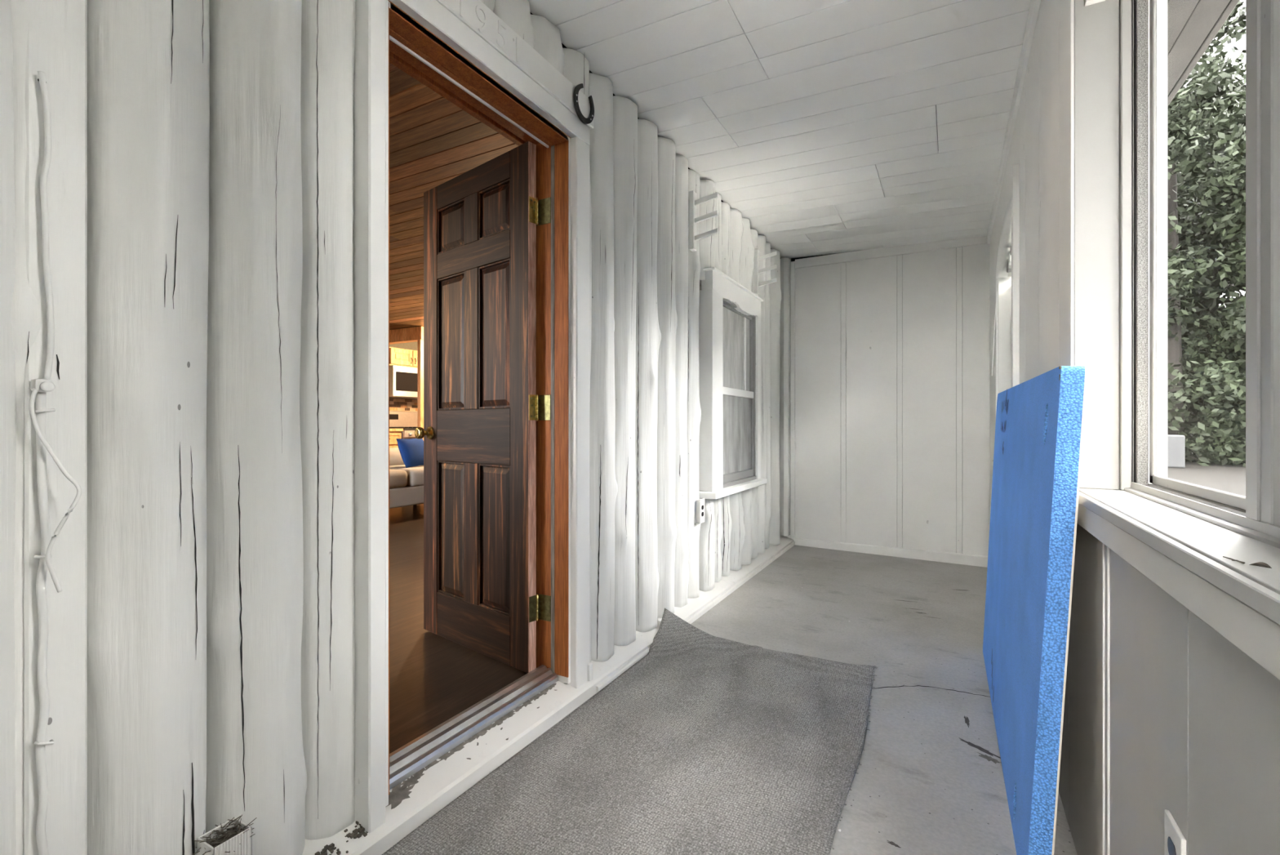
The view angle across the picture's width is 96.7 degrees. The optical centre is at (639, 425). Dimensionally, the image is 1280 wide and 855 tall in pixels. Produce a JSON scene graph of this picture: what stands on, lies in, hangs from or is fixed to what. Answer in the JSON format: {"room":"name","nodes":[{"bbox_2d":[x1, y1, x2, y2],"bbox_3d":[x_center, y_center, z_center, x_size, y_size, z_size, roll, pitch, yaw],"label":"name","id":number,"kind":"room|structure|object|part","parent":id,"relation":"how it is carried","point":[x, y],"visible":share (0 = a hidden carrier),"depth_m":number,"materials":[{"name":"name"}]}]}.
{"room":"enclosed porch","nodes":[
{"label":"enclosed porch","id":0,"kind":"room"},
{"bbox_2d":[0,0,781,854],"bbox_3d":[-0.389,-0.065,2.162,0.254,2.850,7.020,0,0,29],"label":"wall","id":1,"kind":"structure","parent":0,"point":[201,661],"depth_m":1.18,"materials":[{"name":"white paint"}]},
{"bbox_2d":[29,71,81,854],"bbox_3d":[-0.969,0.096,0.936,0.079,1.363,0.035,0,0,8],"label":"cable","id":2,"kind":"object","parent":1,"relation":"attached to","point":[37,385],"visible":1,"depth_m":0.94,"materials":[{"name":"white paint"}]},
{"bbox_2d":[30,378,55,391],"bbox_3d":[-0.986,-0.067,0.939,0.031,0.020,0.022,0,0,29],"label":"clip","id":3,"kind":"object","parent":2,"relation":"attached to","point":[36,384],"depth_m":0.93,"materials":[{"name":"white paint"}]},
{"bbox_2d":[191,813,256,854],"bbox_3d":[-0.827,0.872,1.133,0.088,0.145,0.103,0,0,29],"label":"vent box","id":4,"kind":"object","parent":1,"relation":"attached to","point":[233,836],"visible":1,"depth_m":1.13,"materials":[{"name":"beige plastic"}]},
{"bbox_3d":[-0.842,0.876,1.103,0.064,0.137,0.003,0,0,29],"label":"panel","id":5,"kind":"part","parent":4,"relation":"part of","materials":[{"name":"beige plastic"}]},
{"bbox_3d":[-0.852,0.876,1.146,0.004,0.137,0.068,0,0,29],"label":"panel","id":6,"kind":"part","parent":4,"relation":"part of","materials":[{"name":"beige plastic"}]},
{"bbox_3d":[-0.800,0.876,1.117,0.004,0.137,0.068,0,0,29],"label":"panel","id":7,"kind":"part","parent":4,"relation":"part of","materials":[{"name":"beige plastic"}]},
{"bbox_3d":[-0.810,0.876,1.160,0.064,0.137,0.003,0,0,29],"label":"panel","id":8,"kind":"part","parent":4,"relation":"part of","materials":[{"name":"beige plastic"}]},
{"bbox_2d":[389,664,558,789],"bbox_3d":[-0.549,0.967,1.877,0.094,0.047,0.806,0,0,29],"label":"threshold","id":9,"kind":"object","parent":1,"relation":"attached to","point":[421,751],"visible":0.66,"depth_m":1.82,"materials":[{"name":"metal"}]},
{"bbox_2d":[354,0,594,832],"bbox_3d":[-0.553,-0.143,1.883,0.282,2.302,1.052,0,0,29],"label":"door frame","id":10,"kind":"structure","parent":1,"relation":"attached to","point":[461,51],"depth_m":1.75,"materials":[{"name":"white paint"}]},
{"bbox_3d":[-0.687,-0.052,1.442,0.070,2.120,0.049,0,0,29],"label":"casing","id":11,"kind":"part","parent":10,"relation":"part of","materials":[{"name":"white paint"}]},
{"bbox_3d":[-0.687,-0.060,1.488,0.056,2.101,0.028,0,0,29],"label":"casing","id":12,"kind":"part","parent":10,"relation":"part of","materials":[{"name":"white paint"}]},
{"bbox_3d":[-0.664,-1.177,1.942,0.030,0.105,1.010,0,0,29],"label":"inside casing","id":13,"kind":"part","parent":10,"relation":"part of","materials":[{"name":"orange wood"}]},
{"bbox_3d":[-0.493,-1.101,1.843,0.056,0.018,0.837,0,0,29],"label":"casing","id":14,"kind":"part","parent":10,"relation":"part of","materials":[{"name":"white paint"}]},
{"bbox_3d":[-0.464,-1.150,1.850,0.070,0.076,0.978,0,0,29],"label":"casing","id":15,"kind":"part","parent":10,"relation":"part of","materials":[{"name":"white paint"}]},
{"bbox_3d":[-0.295,-0.060,2.203,0.056,2.101,0.015,0,0,29],"label":"casing","id":16,"kind":"part","parent":10,"relation":"part of","materials":[{"name":"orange wood"}]},
{"bbox_3d":[-0.251,-0.052,2.239,0.070,2.120,0.092,0,0,29],"label":"casing","id":17,"kind":"part","parent":10,"relation":"part of","materials":[{"name":"white paint"}]},
{"bbox_2d":[414,141,551,672],"bbox_3d":[-0.713,-0.072,2.451,0.829,2.080,0.178,0,0,42],"label":"door","id":18,"kind":"structure","parent":1,"relation":"in","point":[482,406],"depth_m":2.42,"materials":[{"name":"brown wood"}]},
{"bbox_3d":[-1.006,0.033,2.646,0.062,0.062,0.069,0,0,39],"label":"knob","id":19,"kind":"part","parent":18,"relation":"part of","materials":[{"name":"gold metal"}]},
{"bbox_3d":[-0.846,0.466,2.584,0.221,0.609,0.030,0,0,39],"label":"moulding","id":20,"kind":"part","parent":18,"relation":"part of","materials":[{"name":"brown wood"}]},
{"bbox_3d":[-0.846,-0.376,2.584,0.221,0.607,0.030,0,0,39],"label":"moulding","id":21,"kind":"part","parent":18,"relation":"part of","materials":[{"name":"brown wood"}]},
{"bbox_3d":[-0.846,-0.898,2.584,0.221,0.208,0.030,0,0,39],"label":"moulding","id":22,"kind":"part","parent":18,"relation":"part of","materials":[{"name":"brown wood"}]},
{"bbox_3d":[-0.846,0.466,2.584,0.229,0.617,0.025,0,0,39],"label":"panel","id":23,"kind":"part","parent":18,"relation":"part of","materials":[{"name":"brown wood"}]},
{"bbox_3d":[-0.846,-0.376,2.584,0.229,0.615,0.025,0,0,39],"label":"panel","id":24,"kind":"part","parent":18,"relation":"part of","materials":[{"name":"brown wood"}]},
{"bbox_3d":[-0.846,-0.898,2.584,0.229,0.216,0.025,0,0,39],"label":"panel","id":25,"kind":"part","parent":18,"relation":"part of","materials":[{"name":"brown wood"}]},
{"bbox_3d":[-0.722,0.869,2.482,0.542,0.198,0.037,0,0,39],"label":"rail","id":26,"kind":"part","parent":18,"relation":"part of","materials":[{"name":"brown wood"}]},
{"bbox_3d":[-0.722,0.044,2.482,0.542,0.233,0.037,0,0,39],"label":"rail","id":27,"kind":"part","parent":18,"relation":"part of","materials":[{"name":"brown wood"}]},
{"bbox_3d":[-0.722,-0.737,2.482,0.542,0.114,0.037,0,0,39],"label":"rail","id":28,"kind":"part","parent":18,"relation":"part of","materials":[{"name":"brown wood"}]},
{"bbox_3d":[-0.722,-1.057,2.482,0.542,0.110,0.037,0,0,39],"label":"rail","id":29,"kind":"part","parent":18,"relation":"part of","materials":[{"name":"brown wood"}]},
{"bbox_3d":[-0.598,0.466,2.380,0.221,0.609,0.030,0,0,39],"label":"moulding","id":30,"kind":"part","parent":18,"relation":"part of","materials":[{"name":"brown wood"}]},
{"bbox_3d":[-0.598,-0.376,2.380,0.221,0.607,0.030,0,0,39],"label":"moulding","id":31,"kind":"part","parent":18,"relation":"part of","materials":[{"name":"brown wood"}]},
{"bbox_3d":[-0.598,-0.898,2.380,0.221,0.208,0.030,0,0,39],"label":"moulding","id":32,"kind":"part","parent":18,"relation":"part of","materials":[{"name":"brown wood"}]},
{"bbox_3d":[-0.598,0.466,2.380,0.229,0.617,0.025,0,0,39],"label":"panel","id":33,"kind":"part","parent":18,"relation":"part of","materials":[{"name":"brown wood"}]},
{"bbox_3d":[-0.598,-0.376,2.380,0.229,0.615,0.025,0,0,39],"label":"panel","id":34,"kind":"part","parent":18,"relation":"part of","materials":[{"name":"brown wood"}]},
{"bbox_3d":[-0.598,-0.898,2.380,0.229,0.216,0.025,0,0,39],"label":"panel","id":35,"kind":"part","parent":18,"relation":"part of","materials":[{"name":"brown wood"}]},
{"bbox_3d":[-0.422,0.718,2.234,0.002,0.100,0.034,0,0,39],"label":"plate","id":36,"kind":"part","parent":18,"relation":"part of","materials":[{"name":"gold metal"}]},
{"bbox_3d":[-0.422,-0.072,2.234,0.002,0.100,0.034,0,0,39],"label":"plate","id":37,"kind":"part","parent":18,"relation":"part of","materials":[{"name":"gold metal"}]},
{"bbox_3d":[-0.422,-0.847,2.234,0.002,0.100,0.034,0,0,39],"label":"plate","id":38,"kind":"part","parent":18,"relation":"part of","materials":[{"name":"gold metal"}]},
{"bbox_2d":[302,535,795,854],"bbox_3d":[-0.325,1.039,2.139,0.176,0.142,6.840,0,0,29],"label":"baseboard","id":39,"kind":"structure","parent":1,"relation":"attached to","point":[418,797],"depth_m":1.81,"materials":[{"name":"white paint"}]},
{"bbox_2d":[315,820,368,854],"bbox_3d":[-0.717,1.001,1.357,0.052,0.022,0.194,0,0,22],"label":"litter","id":40,"kind":"object","parent":39,"relation":"on","point":[354,834],"visible":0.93,"depth_m":1.39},
{"bbox_2d":[573,83,594,124],"bbox_3d":[-0.215,-1.239,2.195,0.014,0.143,0.131,0,0,29],"label":"horseshoe","id":41,"kind":"object","parent":1,"relation":"attached to","point":[585,121],"visible":1,"depth_m":2.17,"materials":[{"name":"black metal"}]},
{"bbox_2d":[696,497,704,523],"bbox_3d":[0.349,0.495,3.326,0.038,0.140,0.070,0,0,29],"label":"wall outlet","id":42,"kind":"object","parent":1,"relation":"attached to","point":[700,502],"visible":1,"depth_m":3.30,"materials":[{"name":"beige plastic"}]},
{"bbox_3d":[0.362,0.495,3.319,0.006,0.140,0.070,0,0,29],"label":"plate","id":43,"kind":"part","parent":42,"relation":"part of","materials":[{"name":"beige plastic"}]},
{"bbox_2d":[688,190,718,251],"bbox_3d":[0.360,-1.160,3.195,0.167,0.330,0.048,0,0,29],"label":"rack","id":44,"kind":"object","parent":1,"relation":"attached to","point":[693,202],"visible":1,"depth_m":3.20,"materials":[{"name":"white paint"}]},
{"bbox_2d":[698,266,767,499],"bbox_3d":[0.621,-0.258,3.858,0.185,1.384,1.065,0,0,29],"label":"window","id":45,"kind":"structure","parent":1,"relation":"in","point":[730,313],"depth_m":3.78,"materials":[{"name":"white paint"}]},
{"bbox_3d":[0.434,-0.214,3.519,0.102,1.219,0.180,0,0,29],"label":"casing","id":46,"kind":"part","parent":45,"relation":"part of","materials":[{"name":"white paint"}]},
{"bbox_3d":[0.642,-0.863,3.867,0.072,0.145,0.990,0,0,29],"label":"head casing","id":47,"kind":"part","parent":45,"relation":"part of","materials":[{"name":"white paint"}]},
{"bbox_3d":[0.656,-0.517,3.936,0.006,0.532,0.637,0,0,29],"label":"pane","id":48,"kind":"part","parent":45,"relation":"part of","materials":[{"name":"glass"}]},
{"bbox_3d":[0.664,0.058,3.932,0.005,0.522,0.637,0,0,29],"label":"pane","id":49,"kind":"part","parent":45,"relation":"part of","materials":[{"name":"glass"}]},
{"bbox_3d":[0.658,-0.792,3.932,0.029,0.020,0.680,0,0,29],"label":"sash","id":50,"kind":"part","parent":45,"relation":"part of","materials":[{"name":"wood"}]},
{"bbox_3d":[0.663,-0.227,3.929,0.040,0.050,0.680,0,0,29],"label":"meeting rail","id":51,"kind":"part","parent":45,"relation":"part of","materials":[{"name":"white paint"}]},
{"bbox_3d":[0.668,0.344,3.926,0.031,0.052,0.680,0,0,29],"label":"rail","id":52,"kind":"part","parent":45,"relation":"part of","materials":[{"name":"wood"}]},
{"bbox_3d":[0.817,-0.502,4.221,0.029,0.600,0.020,0,0,29],"label":"sash","id":53,"kind":"part","parent":45,"relation":"part of","materials":[{"name":"wood"}]},
{"bbox_3d":[0.825,0.084,4.217,0.027,0.572,0.020,0,0,29],"label":"sash","id":54,"kind":"part","parent":45,"relation":"part of","materials":[{"name":"wood"}]},
{"bbox_3d":[0.848,-0.214,4.274,0.102,1.219,0.077,0,0,29],"label":"casing","id":55,"kind":"part","parent":45,"relation":"part of","materials":[{"name":"white paint"}]},
{"bbox_2d":[754,248,777,293],"bbox_3d":[0.941,-1.160,4.256,0.167,0.330,0.048,0,0,29],"label":"rack","id":56,"kind":"object","parent":1,"relation":"attached to","point":[757,258],"visible":0.97,"depth_m":4.26,"materials":[{"name":"white paint"}]},
{"bbox_2d":[779,257,790,536],"bbox_3d":[1.289,-0.256,5.076,0.077,2.462,0.093,0,0,29],"label":"trim","id":57,"kind":"structure","parent":1,"relation":"attached to","point":[784,393],"depth_m":5.04,"materials":[{"name":"white paint"}]},
{"bbox_2d":[389,341,417,399],"bbox_3d":[-3.312,-0.411,8.653,0.120,2.778,6.000,0,0,29],"label":"wall","id":58,"kind":"structure","parent":0,"point":[410,345],"depth_m":8.34,"materials":[{"name":"paint"}]},
{"bbox_2d":[389,346,417,367],"bbox_3d":[-3.337,-0.950,8.111,0.355,0.250,0.765,0,0,29],"label":"upper cabinet","id":59,"kind":"object","parent":58,"relation":"attached to","point":[397,356],"visible":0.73,"depth_m":7.90,"materials":[{"name":"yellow wood"}]},
{"bbox_3d":[-3.310,-0.953,7.886,0.020,0.215,0.355,0,0,29],"label":"door","id":60,"kind":"part","parent":59,"relation":"part of","materials":[{"name":"yellow wood"}]},
{"bbox_3d":[-3.299,-0.953,7.879,0.008,0.069,0.209,0,0,29],"label":"raised panel","id":61,"kind":"part","parent":59,"relation":"part of","materials":[{"name":"yellow wood"}]},
{"bbox_3d":[-3.298,-0.953,7.879,0.008,0.215,0.355,0,0,29],"label":"frame rail","id":62,"kind":"part","parent":59,"relation":"part of","materials":[{"name":"yellow wood"}]},
{"bbox_2d":[389,364,417,399],"bbox_3d":[-3.304,-0.611,8.096,0.429,0.422,0.740,0,0,29],"label":"microwave","id":63,"kind":"object","parent":59,"relation":"attached to","point":[402,380],"visible":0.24,"depth_m":7.83,"materials":[{"name":"silver metal"}]},
{"bbox_3d":[-3.120,-0.953,8.204,0.008,0.215,0.365,0,0,29],"label":"frame rail","id":64,"kind":"part","parent":59,"relation":"part of","materials":[{"name":"yellow wood"}]},
{"bbox_2d":[389,397,417,411],"bbox_3d":[-3.347,-0.182,8.444,0.017,0.425,3.200,0,0,29],"label":"backsplash","id":65,"kind":"structure","parent":58,"relation":"attached to","point":[395,404],"depth_m":8.26,"materials":[{"name":"tile"}]},
{"bbox_2d":[389,62,518,329],"bbox_3d":[-2.684,-1.549,6.030,7.500,0.582,10.000,0,0,29],"label":"ceiling","id":66,"kind":"structure","parent":0,"point":[433,141],"depth_m":3.08,"materials":[{"name":"brown wood"}]},
{"bbox_2d":[389,326,423,344],"bbox_3d":[-4.063,-1.173,7.947,3.040,0.165,0.120,0,0,29],"label":"beam","id":67,"kind":"structure","parent":66,"relation":"attached to","point":[407,335],"depth_m":7.30,"materials":[{"name":"brown wood"}]},
{"bbox_2d":[389,503,527,753],"bbox_3d":[-2.895,1.044,5.575,7.568,0.132,11.000,0,0,29],"label":"floor","id":68,"kind":"structure","parent":0,"point":[433,677],"depth_m":2.34,"materials":[{"name":"laminate"}]},
{"bbox_2d":[389,431,401,447],"bbox_3d":[-3.593,0.486,7.316,0.670,0.823,0.785,0,0,29],"label":"base cabinet","id":69,"kind":"object","parent":68,"relation":"on","point":[393,435],"visible":0.02,"depth_m":7.41,"materials":[{"name":"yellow wood"}]},
{"bbox_3d":[-3.262,0.168,7.318,0.020,0.145,0.425,0,0,29],"label":"drawer","id":70,"kind":"part","parent":69,"relation":"part of","materials":[{"name":"yellow wood"}]},
{"bbox_2d":[389,428,403,431],"bbox_3d":[-3.599,0.054,7.322,0.655,0.039,0.790,0,0,29],"label":"countertop","id":71,"kind":"structure","parent":69,"relation":"on","point":[390,429],"depth_m":7.40,"materials":[{"name":"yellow wood"}]},
{"bbox_2d":[389,410,417,438],"bbox_3d":[-3.179,0.359,7.993,0.696,1.138,0.780,0,0,29],"label":"stove","id":72,"kind":"object","parent":68,"relation":"on","point":[406,420],"visible":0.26,"depth_m":8.11,"materials":[{"name":"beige metal"}]},
{"bbox_2d":[403,428,415,430],"bbox_3d":[-3.204,0.049,8.007,0.630,0.022,0.780,0,0,29],"label":"cooktop","id":73,"kind":"object","parent":72,"relation":"in","point":[403,428],"depth_m":7.59,"materials":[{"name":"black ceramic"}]},
{"bbox_2d":[389,447,423,508],"bbox_3d":[-2.873,0.619,6.065,0.975,0.718,1.920,0,0,29],"label":"sofa","id":74,"kind":"object","parent":68,"relation":"on","point":[406,484],"visible":0.14,"depth_m":5.97,"materials":[{"name":"grey fabric"}]},
{"bbox_2d":[389,447,404,465],"bbox_3d":[-2.935,0.370,6.634,0.320,0.220,0.620,0,0,29],"label":"cushion","id":75,"kind":"object","parent":74,"relation":"on","point":[395,458],"depth_m":6.55,"materials":[{"name":"grey fabric"}]},
{"bbox_2d":[389,468,407,488],"bbox_3d":[-2.917,0.548,5.766,0.745,0.187,0.795,0,0,29],"label":"seat cushion","id":76,"kind":"object","parent":74,"relation":"on","point":[397,477],"depth_m":5.82,"materials":[{"name":"grey fabric"}]},
{"bbox_2d":[389,464,423,486],"bbox_3d":[-2.566,0.548,6.398,0.755,0.187,0.640,0,0,29],"label":"seat cushion","id":77,"kind":"object","parent":74,"relation":"on","point":[415,473],"depth_m":6.03,"materials":[{"name":"grey fabric"}]},
{"bbox_2d":[395,438,423,467],"bbox_3d":[-2.528,0.295,6.377,0.190,0.315,0.460,0,0,15],"label":"throw pillow","id":78,"kind":"object","parent":74,"relation":"on","point":[411,450],"visible":0.85,"depth_m":6.25,"materials":[{"name":"blue fabric"}]},
{"bbox_2d":[417,339,423,439],"bbox_3d":[-2.764,-0.056,7.222,0.055,2.068,0.105,0,0,29],"label":"post","id":79,"kind":"object","parent":68,"relation":"on","point":[420,342],"visible":0.3,"depth_m":7.18,"materials":[{"name":"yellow wood"}]},
{"bbox_2d":[528,0,1031,258],"bbox_3d":[0.354,-1.597,1.813,2.120,0.285,7.120,0,0,29],"label":"ceiling","id":80,"kind":"structure","parent":0,"point":[831,126],"depth_m":2.57,"materials":[{"name":"white paint"}]},
{"bbox_2d":[499,544,1077,854],"bbox_3d":[0.363,1.207,1.808,2.100,0.306,7.120,0,0,29],"label":"floor","id":81,"kind":"structure","parent":0,"point":[930,779],"depth_m":2.50,"materials":[{"name":"paint"}]},
{"bbox_2d":[381,608,877,854],"bbox_3d":[-0.303,1.005,0.988,1.110,0.137,3.879,0,0,29],"label":"carpet runner","id":82,"kind":"object","parent":81,"relation":"on","point":[707,744],"visible":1,"depth_m":1.75,"materials":[{"name":"carpet"}]},
{"bbox_2d":[982,365,1087,854],"bbox_3d":[1.309,0.467,1.991,0.114,1.238,1.652,0,0,28],"label":"board","id":83,"kind":"object","parent":81,"relation":"on","point":[1039,426],"visible":1,"depth_m":1.41,"materials":[{"name":"plastic"}]},
{"bbox_2d":[780,243,989,555],"bbox_3d":[2.005,-0.165,4.808,2.100,3.050,0.120,0,0,29],"label":"wall","id":84,"kind":"structure","parent":0,"point":[892,353],"depth_m":4.69,"materials":[{"name":"white paint"}]},
{"bbox_2d":[790,262,795,535],"bbox_3d":[1.363,-0.240,5.079,0.037,2.430,0.019,0,0,29],"label":"trim","id":85,"kind":"structure","parent":84,"relation":"attached to","point":[792,264],"depth_m":5.07,"materials":[{"name":"white paint"}]},
{"bbox_3d":[1.372,-0.215,5.093,0.038,2.510,0.012,0,0,29],"label":"wall panel","id":86,"kind":"part","parent":84,"relation":"part of","materials":[{"name":"white paint"}]},
{"bbox_3d":[1.560,-0.215,4.990,0.386,2.510,0.012,0,0,29],"label":"wall panel","id":87,"kind":"part","parent":84,"relation":"part of","materials":[{"name":"white paint"}]},
{"bbox_3d":[1.748,-0.215,4.887,0.040,2.510,0.012,0,0,29],"label":"wall panel","id":88,"kind":"part","parent":84,"relation":"part of","materials":[{"name":"white paint"}]},
{"bbox_3d":[1.942,-0.215,4.781,0.397,2.510,0.012,0,0,29],"label":"wall panel","id":89,"kind":"part","parent":84,"relation":"part of","materials":[{"name":"white paint"}]},
{"bbox_2d":[795,537,987,567],"bbox_3d":[2.031,1.050,4.716,1.478,0.100,0.016,0,0,29],"label":"baseboard","id":90,"kind":"structure","parent":84,"relation":"attached to","point":[938,556],"depth_m":4.64,"materials":[{"name":"white paint"}]},
{"bbox_2d":[795,235,987,268],"bbox_3d":[2.031,-1.441,4.717,1.478,0.078,0.014,0,0,29],"label":"trim","id":91,"kind":"structure","parent":84,"relation":"attached to","point":[933,246],"depth_m":4.71,"materials":[{"name":"white paint"}]},
{"bbox_3d":[2.135,-0.215,4.676,0.039,2.510,0.012,0,0,29],"label":"wall panel","id":92,"kind":"part","parent":84,"relation":"part of","materials":[{"name":"white paint"}]},
{"bbox_3d":[2.322,-0.215,4.573,0.384,2.510,0.012,0,0,29],"label":"wall panel","id":93,"kind":"part","parent":84,"relation":"part of","materials":[{"name":"white paint"}]},
{"bbox_3d":[2.509,-0.215,4.470,0.039,2.510,0.012,0,0,29],"label":"wall panel","id":94,"kind":"part","parent":84,"relation":"part of","materials":[{"name":"white paint"}]},
{"bbox_3d":[2.609,-0.215,4.416,0.185,2.510,0.012,0,0,29],"label":"wall panel","id":95,"kind":"part","parent":84,"relation":"part of","materials":[{"name":"white paint"}]},
{"bbox_2d":[989,0,1279,854],"bbox_3d":[1.136,-0.165,1.339,0.192,3.050,7.040,0,0,29],"label":"wall","id":96,"kind":"structure","parent":0,"point":[1162,711],"depth_m":1.09,"materials":[{"name":"white paint"}]},
{"bbox_3d":[2.587,-0.195,4.181,0.006,2.550,0.420,0,0,29],"label":"wall panel","id":97,"kind":"part","parent":96,"relation":"part of","materials":[{"name":"white paint"}]},
{"bbox_3d":[2.385,-0.195,3.813,0.006,2.550,0.420,0,0,29],"label":"wall panel","id":98,"kind":"part","parent":96,"relation":"part of","materials":[{"name":"white paint"}]},
{"bbox_2d":[991,164,1019,466],"bbox_3d":[2.029,-0.438,3.011,0.212,1.396,1.330,0,0,29],"label":"window","id":99,"kind":"structure","parent":96,"relation":"in","point":[1006,288],"depth_m":3.37,"materials":[{"name":"white paint"}]},
{"bbox_2d":[991,306,995,376],"bbox_3d":[2.245,-0.632,3.602,0.034,0.635,0.025,0,0,29],"label":"trim strip","id":100,"kind":"object","parent":99,"relation":"hanging from","point":[995,306],"visible":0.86,"depth_m":3.60,"materials":[{"name":"white paint"}]},
{"bbox_3d":[1.981,-1.018,3.042,0.062,0.184,1.200,0,0,29],"label":"arch casing","id":101,"kind":"part","parent":99,"relation":"part of","materials":[{"name":"white paint"}]},
{"bbox_3d":[1.967,-1.285,3.050,0.006,0.370,1.320,0,0,29],"label":"wall panel","id":102,"kind":"part","parent":96,"relation":"part of","materials":[{"name":"white paint"}]},
{"bbox_2d":[986,0,1040,244],"bbox_3d":[1.062,-1.423,1.424,0.020,0.061,6.718,0,0,29],"label":"trim","id":103,"kind":"structure","parent":96,"relation":"attached to","point":[1034,6],"depth_m":2.44,"materials":[{"name":"white paint"}]},
{"bbox_3d":[1.593,-0.621,2.366,0.006,1.698,0.238,0,0,29],"label":"wall panel","id":104,"kind":"part","parent":96,"relation":"part of","materials":[{"name":"white paint"}]},
{"bbox_3d":[1.438,-0.621,2.083,0.006,1.698,0.402,0,0,29],"label":"wall panel","id":105,"kind":"part","parent":96,"relation":"part of","materials":[{"name":"white paint"}]},
{"bbox_3d":[1.246,-0.621,1.732,0.006,1.698,0.396,0,0,29],"label":"wall panel","id":106,"kind":"part","parent":96,"relation":"part of","materials":[{"name":"white paint"}]},
{"bbox_3d":[1.270,0.654,1.733,0.007,0.851,0.458,0,0,29],"label":"wall panel","id":107,"kind":"part","parent":96,"relation":"part of","materials":[{"name":"paint"}]},
{"bbox_3d":[1.107,-0.621,1.479,0.006,1.698,0.177,0,0,29],"label":"wall panel","id":108,"kind":"part","parent":96,"relation":"part of","materials":[{"name":"white paint"}]},
{"bbox_3d":[1.052,0.654,1.335,0.007,0.851,0.446,0,0,29],"label":"wall panel","id":109,"kind":"part","parent":96,"relation":"part of","materials":[{"name":"paint"}]},
{"bbox_3d":[0.840,0.654,0.949,0.007,0.851,0.430,0,0,29],"label":"wall panel","id":110,"kind":"part","parent":96,"relation":"part of","materials":[{"name":"paint"}]},
{"bbox_2d":[1164,808,1186,854],"bbox_3d":[0.750,0.615,0.798,0.008,0.115,0.070,0,0,29],"label":"wall outlet","id":111,"kind":"object","parent":96,"relation":"attached to","point":[1175,842],"visible":1,"depth_m":0.80,"materials":[{"name":"beige plastic"}]},
{"bbox_2d":[1167,835,1176,854],"bbox_3d":[0.748,0.596,0.799,0.003,0.025,0.033,0,0,29],"label":"socket","id":112,"kind":"object","parent":111,"relation":"attached to","point":[1171,840],"depth_m":0.80,"materials":[{"name":"grey plastic"}]},
{"bbox_2d":[1074,0,1279,548],"bbox_3d":[0.806,-0.589,0.759,0.155,1.543,1.465,0,0,29],"label":"window","id":113,"kind":"structure","parent":96,"relation":"in","point":[1111,37],"depth_m":1.16,"materials":[{"name":"white paint"}]},
{"bbox_2d":[1084,0,1105,6],"bbox_3d":[1.099,-1.056,1.372,0.042,0.067,0.019,0,0,29],"label":"curtain bracket","id":114,"kind":"object","parent":113,"relation":"attached to","point":[1086,2],"visible":1,"depth_m":1.37,"materials":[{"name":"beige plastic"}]},
{"bbox_3d":[1.047,0.123,1.058,0.009,0.021,0.622,0,0,29],"label":"screen rail","id":115,"kind":"part","parent":113,"relation":"part of","materials":[{"name":"grey metal"}]},
{"bbox_2d":[1076,488,1279,679],"bbox_3d":[0.774,0.191,0.764,0.120,0.076,1.404,0,0,29],"label":"window sill","id":116,"kind":"structure","parent":96,"relation":"attached to","point":[1181,553],"depth_m":0.71,"materials":[{"name":"white paint"}]},
{"bbox_2d":[1231,559,1271,568],"bbox_3d":[0.666,0.149,0.618,0.010,0.005,0.044,0,0,12],"label":"dry leaf","id":117,"kind":"object","parent":116,"relation":"on","point":[1259,563],"visible":1,"depth_m":0.61,"materials":[{"name":"plant"}]},
{"bbox_3d":[0.664,0.149,0.609,0.009,0.005,0.024,0,0,20],"label":"blade","id":118,"kind":"part","parent":117,"relation":"part of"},
{"bbox_2d":[1167,0,1239,105],"bbox_3d":[1.446,-1.522,1.272,0.405,0.175,7.820,0,0,29],"label":"eave","id":119,"kind":"object","parent":96,"relation":"attached to","point":[1170,0],"depth_m":2.06},
{"bbox_3d":[0.636,0.654,0.575,0.007,0.851,0.418,0,0,29],"label":"wall panel","id":120,"kind":"part","parent":96,"relation":"part of","materials":[{"name":"paint"}]},
{"label":"outside","id":121,"kind":"structure","parent":0,"visible":0},
{"bbox_2d":[1167,454,1245,496],"bbox_3d":[0.000,1.180,0.000,120.000,0.001,120.000,0,0,29],"label":"ground","id":122,"kind":"structure","parent":121,"point":[1194,455],"depth_m":13.48,"materials":[{"name":"concrete"}]},
{"bbox_2d":[1167,435,1185,467],"bbox_3d":[14.854,0.720,16.493,1.220,0.920,0.800,0,0,29],"label":"utility box","id":123,"kind":"object","parent":122,"relation":"on","point":[1167,435],"visible":0.05,"depth_m":15.95,"materials":[{"name":"metal"}]},
{"bbox_2d":[1177,137,1207,431],"bbox_3d":[19.071,-7.101,23.964,7.015,17.269,7.561,0,0,9],"label":"leafy tree","id":124,"kind":"object","parent":122,"relation":"on","point":[1178,137],"visible":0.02,"depth_m":21.66,"materials":[{"name":"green plant"}]},
{"bbox_2d":[1167,1,1245,466],"bbox_3d":[17.267,-6.432,18.490,6.529,15.432,6.058,0,0,32],"label":"leafy tree","id":125,"kind":"object","parent":122,"relation":"on","point":[1242,2],"visible":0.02,"depth_m":17.12,"materials":[{"name":"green plant"}]},
{"bbox_2d":[1177,195,1245,464],"bbox_3d":[19.927,-4.064,16.428,6.325,10.766,6.033,0,0,-34],"label":"leafy tree","id":126,"kind":"object","parent":122,"relation":"on","point":[1238,196],"visible":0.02,"depth_m":17.48,"materials":[{"name":"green plant"}]},
{"bbox_2d":[1180,67,1245,456],"bbox_3d":[22.344,-6.131,22.189,7.206,15.323,7.408,0,0,25],"label":"leafy tree","id":127,"kind":"object","parent":122,"relation":"on","point":[1219,68],"visible":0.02,"depth_m":21.43,"materials":[{"name":"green plant"}]}
]}

